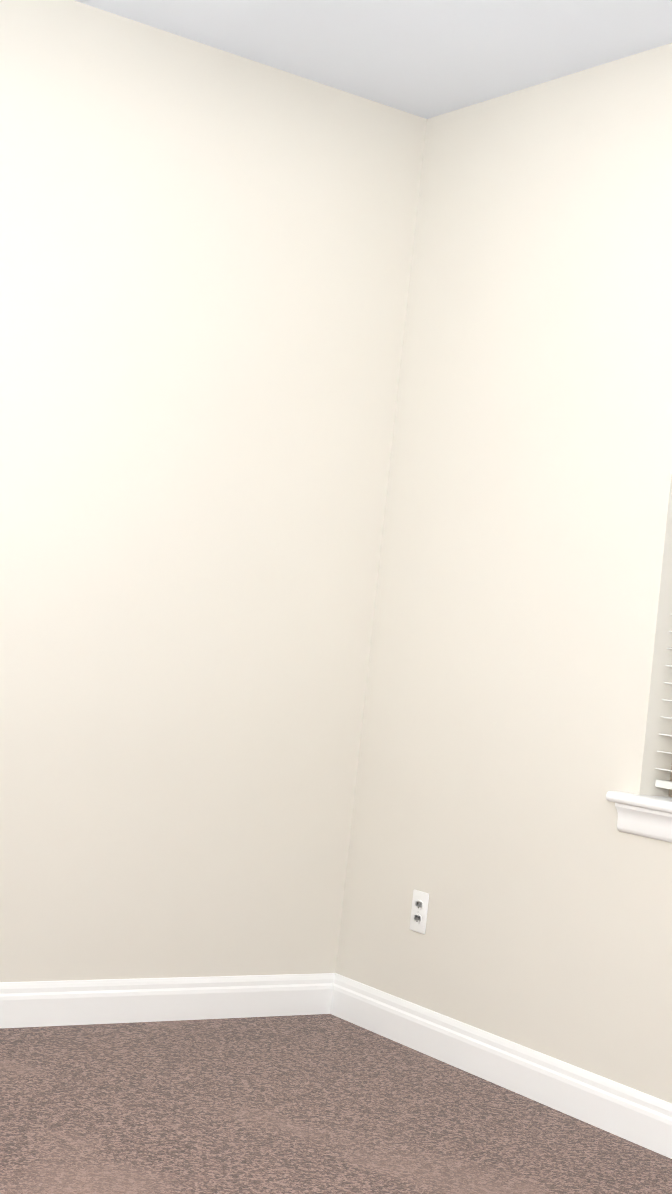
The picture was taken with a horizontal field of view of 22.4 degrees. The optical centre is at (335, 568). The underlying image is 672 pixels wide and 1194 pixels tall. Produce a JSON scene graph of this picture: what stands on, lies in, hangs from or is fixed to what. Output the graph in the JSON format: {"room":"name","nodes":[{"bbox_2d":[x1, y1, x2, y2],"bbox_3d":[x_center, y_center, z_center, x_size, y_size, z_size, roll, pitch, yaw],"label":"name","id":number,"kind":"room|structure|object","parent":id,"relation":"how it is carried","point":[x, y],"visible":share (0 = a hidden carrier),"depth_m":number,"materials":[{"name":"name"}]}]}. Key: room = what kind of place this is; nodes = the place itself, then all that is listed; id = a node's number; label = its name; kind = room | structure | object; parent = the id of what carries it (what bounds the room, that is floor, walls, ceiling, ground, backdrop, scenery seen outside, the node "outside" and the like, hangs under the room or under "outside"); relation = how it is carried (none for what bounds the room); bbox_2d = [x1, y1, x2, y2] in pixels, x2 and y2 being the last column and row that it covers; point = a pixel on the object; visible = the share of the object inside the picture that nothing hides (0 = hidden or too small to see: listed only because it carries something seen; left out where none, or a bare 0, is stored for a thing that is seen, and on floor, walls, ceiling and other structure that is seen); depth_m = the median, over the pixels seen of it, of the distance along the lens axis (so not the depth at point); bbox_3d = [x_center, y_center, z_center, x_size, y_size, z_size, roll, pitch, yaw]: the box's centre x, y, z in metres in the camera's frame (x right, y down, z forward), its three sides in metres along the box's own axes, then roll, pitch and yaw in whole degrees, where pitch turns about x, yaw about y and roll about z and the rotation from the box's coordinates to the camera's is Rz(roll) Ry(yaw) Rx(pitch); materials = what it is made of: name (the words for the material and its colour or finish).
{"room":"empty room","nodes":[
{"label":"empty room","id":0,"kind":"room"},
{"bbox_2d":[0,0,426,981],"bbox_3d":[-1.477,-0.245,4.139,3.850,2.740,0.150,8,-3,-35],"label":"wall","id":1,"kind":"structure","parent":0,"point":[206,252],"depth_m":4.78,"materials":[{"name":"paint"}]},
{"bbox_2d":[0,973,331,1027],"bbox_3d":[-1.514,1.068,4.054,3.630,0.118,0.016,8,-3,-35],"label":"baseboard","id":2,"kind":"structure","parent":1,"relation":"attached to","point":[105,1001],"depth_m":4.76,"materials":[{"name":"white wood"}]},
{"bbox_2d":[0,1014,671,1193],"bbox_3d":[-0.301,1.242,2.293,4.000,0.120,4.600,8,-3,-35],"label":"floor","id":3,"kind":"structure","parent":0,"point":[316,1104],"depth_m":3.93,"materials":[{"name":"carpet"}]},
{"bbox_2d":[75,0,671,118],"bbox_3d":[0.006,-1.599,2.416,4.000,0.120,4.600,8,-3,-35],"label":"ceiling","id":4,"kind":"structure","parent":0,"point":[426,59],"depth_m":4.57,"materials":[{"name":"paint"}]},
{"bbox_2d":[336,43,671,1103],"bbox_3d":[1.420,0.039,3.450,0.150,2.740,4.600,8,-3,-35],"label":"wall","id":5,"kind":"structure","parent":0,"point":[516,709],"depth_m":4.60,"materials":[{"name":"paint"}]},
{"bbox_2d":[409,889,428,933],"bbox_3d":[0.236,0.973,4.821,0.008,0.115,0.070,8,-3,-35],"label":"outlet","id":6,"kind":"object","parent":5,"relation":"attached to","point":[419,910],"visible":1,"depth_m":4.82,"materials":[{"name":"white plastic"}]},
{"bbox_2d":[328,973,671,1158],"bbox_3d":[1.212,1.332,3.346,0.016,0.118,4.300,8,-3,-35],"label":"baseboard","id":7,"kind":"structure","parent":5,"relation":"attached to","point":[640,1118],"depth_m":4.42,"materials":[{"name":"white wood"}]},
{"bbox_2d":[606,791,671,842],"bbox_3d":[1.178,0.627,3.593,0.149,0.097,1.590,8,-3,-35],"label":"window sill","id":8,"kind":"structure","parent":5,"relation":"attached to","point":[646,816],"depth_m":4.13,"materials":[{"name":"white wood"}]},
{"bbox_2d":[655,614,671,789],"bbox_3d":[1.282,-0.124,3.641,0.072,1.372,1.448,8,-3,-35],"label":"window blinds","id":9,"kind":"object","parent":5,"relation":"attached to","point":[666,784],"visible":1,"depth_m":4.18,"materials":[{"name":"white plastic"}]},
{"bbox_2d":[669,765,671,796],"bbox_3d":[1.337,-0.106,3.679,0.050,1.400,1.460,8,-3,-35],"label":"window","id":10,"kind":"structure","parent":5,"relation":"in","point":[670,792],"depth_m":4.23,"materials":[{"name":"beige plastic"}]}
]}

